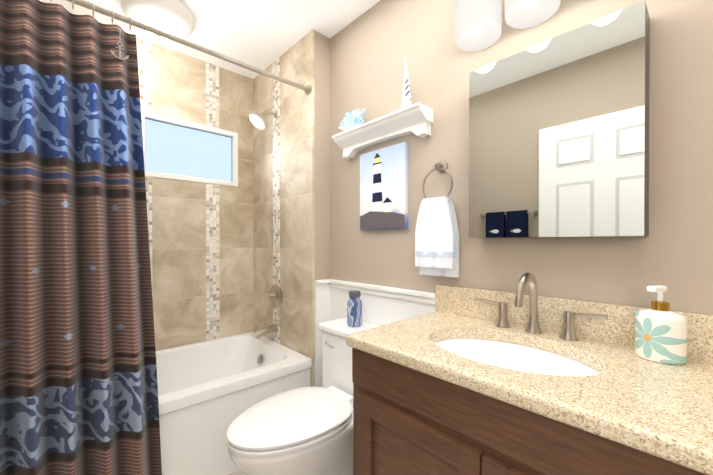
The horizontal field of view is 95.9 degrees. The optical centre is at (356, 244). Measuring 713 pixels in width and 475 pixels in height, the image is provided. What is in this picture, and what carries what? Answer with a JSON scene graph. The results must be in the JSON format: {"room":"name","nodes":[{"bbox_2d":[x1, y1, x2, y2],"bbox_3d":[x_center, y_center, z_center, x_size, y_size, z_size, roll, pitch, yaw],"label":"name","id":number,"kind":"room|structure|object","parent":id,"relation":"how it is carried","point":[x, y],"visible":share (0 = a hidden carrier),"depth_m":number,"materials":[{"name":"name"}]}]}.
{"room":"bathroom","nodes":[
{"label":"bathroom","id":0,"kind":"room"},
{"bbox_2d":[149,43,253,350],"bbox_3d":[-1.363,-0.070,2.130,1.652,2.477,0.100,0,0,-43],"label":"wall","id":1,"kind":"structure","parent":0,"point":[179,234],"depth_m":2.27,"materials":[{"name":"tile"}]},
{"bbox_2d":[136,37,151,112],"bbox_3d":[-1.363,-1.081,2.054,0.094,0.456,0.003,0,0,-43],"label":"mosaic","id":2,"kind":"object","parent":1,"relation":"attached to","point":[144,52],"visible":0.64,"depth_m":2.06,"materials":[{"name":"tile"}]},
{"bbox_2d":[145,176,152,298],"bbox_3d":[-1.363,0.156,2.061,0.094,1.185,0.003,0,0,-43],"label":"mosaic","id":3,"kind":"object","parent":1,"relation":"attached to","point":[148,181],"visible":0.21,"depth_m":2.08,"materials":[{"name":"tile"}]},
{"bbox_2d":[141,110,237,186],"bbox_3d":[-1.164,-0.646,2.273,0.642,0.414,0.056,0,0,-43],"label":"window","id":4,"kind":"structure","parent":1,"relation":"in","point":[177,149],"depth_m":2.25,"materials":[{"name":"glass"}]},
{"bbox_2d":[206,62,218,127],"bbox_3d":[-1.049,-1.082,2.344,0.094,0.456,0.003,0,0,-43],"label":"mosaic","id":5,"kind":"object","parent":1,"relation":"attached to","point":[212,95],"visible":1,"depth_m":2.34,"materials":[{"name":"tile"}]},
{"bbox_2d":[206,183,219,340],"bbox_3d":[-1.049,0.154,2.350,0.094,1.185,0.003,0,0,-43],"label":"mosaic","id":6,"kind":"object","parent":1,"relation":"attached to","point":[212,268],"visible":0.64,"depth_m":2.35,"materials":[{"name":"tile"}]},
{"bbox_2d":[253,31,311,385],"bbox_3d":[-0.540,-0.071,2.266,0.012,2.477,0.815,0,0,-43],"label":"wall tile","id":7,"kind":"structure","parent":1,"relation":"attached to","point":[295,206],"depth_m":2.17,"materials":[{"name":"tile"}]},
{"bbox_2d":[273,57,279,343],"bbox_3d":[-0.570,-0.281,2.286,0.003,2.057,0.094,0,0,-43],"label":"mosaic","id":8,"kind":"object","parent":7,"relation":"attached to","point":[276,191],"depth_m":2.28,"materials":[{"name":"tile"}]},
{"bbox_2d":[249,110,277,128],"bbox_3d":[-0.641,-0.872,2.217,0.191,0.157,0.135,0,0,-43],"label":"shower head","id":9,"kind":"object","parent":8,"relation":"attached to","point":[257,120],"visible":1,"depth_m":2.18},
{"bbox_2d":[252,324,277,339],"bbox_3d":[-0.636,0.604,2.229,0.178,0.097,0.060,0,0,-43],"label":"tub spout","id":10,"kind":"object","parent":8,"relation":"attached to","point":[260,333],"visible":1,"depth_m":2.21,"materials":[{"name":"silver metal"}]},
{"bbox_2d":[268,284,281,307],"bbox_3d":[-0.595,0.367,2.264,0.069,0.168,0.171,0,0,-43],"label":"shower valve","id":11,"kind":"object","parent":8,"relation":"attached to","point":[275,295],"visible":1,"depth_m":2.25,"materials":[{"name":"silver metal"}]},
{"bbox_2d":[39,0,379,78],"bbox_3d":[-0.240,-1.353,0.904,1.852,0.100,3.415,0,0,-43],"label":"ceiling","id":12,"kind":"structure","parent":0,"point":[262,34],"depth_m":1.91,"materials":[{"name":"white paint"}]},
{"bbox_2d":[120,0,193,40],"bbox_3d":[-1.104,-1.235,1.798,0.352,0.143,0.352,0,0,-43],"label":"fan light","id":13,"kind":"object","parent":12,"relation":"attached to","point":[174,17],"visible":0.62,"depth_m":1.72,"materials":[{"name":"white glass"}]},
{"bbox_2d":[228,470,244,474],"bbox_3d":[-0.240,1.224,0.918,1.852,0.100,3.415,0,0,-43],"label":"floor","id":14,"kind":"structure","parent":0,"point":[238,472],"depth_m":1.64,"materials":[{"name":"tile"}]},
{"bbox_2d":[156,332,311,474],"bbox_3d":[-1.101,0.935,1.751,1.511,0.470,0.812,0,0,-43],"label":"bathtub","id":15,"kind":"object","parent":14,"relation":"on","point":[210,392],"visible":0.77,"depth_m":1.70,"materials":[{"name":"white ceramic"}]},
{"bbox_2d":[226,317,378,474],"bbox_3d":[-0.190,0.802,1.475,0.789,0.739,0.456,0,0,-43],"label":"toilet","id":16,"kind":"object","parent":14,"relation":"on","point":[303,431],"visible":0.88,"depth_m":1.33,"materials":[{"name":"white ceramic"}]},
{"bbox_2d":[347,290,361,326],"bbox_3d":[-0.009,0.339,1.700,0.081,0.182,0.081,0,0,-43],"label":"decorative bottle","id":17,"kind":"object","parent":16,"relation":"on","point":[354,310],"visible":1,"depth_m":1.67,"materials":[{"name":"blue"}]},
{"bbox_2d":[346,272,712,474],"bbox_3d":[0.500,0.635,0.913,0.560,1.079,0.989,0,0,-43],"label":"bathroom vanity","id":18,"kind":"object","parent":14,"relation":"on","point":[465,381],"visible":1,"depth_m":0.83,"materials":[{"name":"beige stone"}]},
{"bbox_2d":[635,285,687,364],"bbox_3d":[0.808,0.207,0.855,0.101,0.193,0.101,0,0,-18],"label":"soap dispenser","id":19,"kind":"object","parent":18,"relation":"on","point":[661,332],"visible":0.98,"depth_m":0.82,"materials":[{"name":"white ceramic"}]},
{"bbox_2d":[314,30,329,279],"bbox_3d":[-0.491,-0.071,2.311,0.122,2.477,0.816,0,0,-43],"label":"wall","id":20,"kind":"structure","parent":0,"point":[322,156],"depth_m":2.01,"materials":[{"name":"beige paint"}]},
{"bbox_2d":[311,29,314,386],"bbox_3d":[-0.266,-0.070,1.971,0.018,2.477,0.013,0,0,-43],"label":"wall tile edge","id":21,"kind":"object","parent":20,"relation":"attached to","point":[313,199],"visible":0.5,"depth_m":1.97,"materials":[{"name":"stone"}]},
{"bbox_2d":[330,0,712,314],"bbox_3d":[0.404,-0.067,1.505,0.100,2.477,3.415,0,0,-43],"label":"wall","id":22,"kind":"structure","parent":0,"point":[373,47],"depth_m":1.23,"materials":[{"name":"beige paint"}]},
{"bbox_2d":[315,279,435,386],"bbox_3d":[0.059,0.697,1.722,0.118,0.947,0.800,0,0,-43],"label":"wainscoting","id":23,"kind":"structure","parent":22,"relation":"attached to","point":[383,305],"depth_m":1.78,"materials":[{"name":"white paint"}]},
{"bbox_2d":[332,102,433,159],"bbox_3d":[0.106,-0.561,1.663,0.119,0.118,0.605,0,0,-43],"label":"wall shelf","id":24,"kind":"object","parent":22,"relation":"attached to","point":[417,118],"visible":1,"depth_m":1.59,"materials":[{"name":"white paint"}]},
{"bbox_2d":[339,109,364,130],"bbox_3d":[-0.028,-0.688,1.811,0.083,0.132,0.212,0,0,-43],"label":"ornament","id":25,"kind":"object","parent":24,"relation":"on","point":[352,120],"visible":0.73,"depth_m":1.78,"materials":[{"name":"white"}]},
{"bbox_2d":[401,57,411,108],"bbox_3d":[0.233,-0.755,1.525,0.036,0.270,0.138,0,0,-11],"label":"sailboat model","id":26,"kind":"object","parent":24,"relation":"on","point":[406,95],"visible":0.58,"depth_m":1.51},
{"bbox_2d":[360,142,407,229],"bbox_3d":[0.137,-0.291,1.700,0.024,0.422,0.325,0,0,-43],"label":"framed picture","id":27,"kind":"object","parent":22,"relation":"attached to","point":[383,188],"visible":0.98,"depth_m":1.67,"materials":[{"name":"white"}]},
{"bbox_2d":[415,161,458,277],"bbox_3d":[0.355,-0.115,1.421,0.084,0.514,0.196,0,0,-43],"label":"towel ring","id":28,"kind":"object","parent":22,"relation":"attached to","point":[436,242],"visible":1,"depth_m":1.39,"materials":[{"name":"white fabric"}]},
{"bbox_2d":[455,0,560,51],"bbox_3d":[0.595,-0.951,1.087,0.178,0.352,0.546,0,0,-43],"label":"sconce","id":29,"kind":"object","parent":22,"relation":"attached to","point":[478,25],"visible":1,"depth_m":1.15,"materials":[{"name":"white glass"}]},
{"bbox_2d":[469,0,649,237],"bbox_3d":[0.645,-0.342,1.090,0.104,0.636,0.507,0,0,-43],"label":"vanity mirror","id":30,"kind":"object","parent":22,"relation":"attached to","point":[559,136],"visible":1,"depth_m":1.00,"materials":[{"name":"grey mirror"}]},
{"bbox_3d":[-0.884,-0.061,0.317,0.100,2.477,3.415,0,0,-43],"label":"wall","id":31,"kind":"structure","parent":0,"visible":0},
{"bbox_2d":[51,0,310,94],"bbox_3d":[-0.853,-0.945,1.472,1.511,0.067,0.060,0,0,-43],"label":"curtain rod","id":32,"kind":"object","parent":31,"relation":"attached to","point":[130,21],"visible":1,"depth_m":1.48,"materials":[{"name":"silver metal"}]},
{"bbox_2d":[0,0,161,474],"bbox_3d":[-1.078,0.120,1.194,0.603,2.045,0.151,0,0,-43],"label":"shower curtain","id":33,"kind":"object","parent":32,"relation":"hanging from","point":[78,384],"visible":1,"depth_m":1.21,"materials":[{"name":"fabric"}]},
{"bbox_2d":[111,42,128,59],"bbox_3d":[-0.969,-0.819,1.314,0.060,0.138,0.034,0,0,-43],"label":"charm","id":34,"kind":"object","parent":32,"relation":"hanging from","point":[120,48],"visible":0.98,"depth_m":1.30,"materials":[{"name":"grey metal"}]}
]}

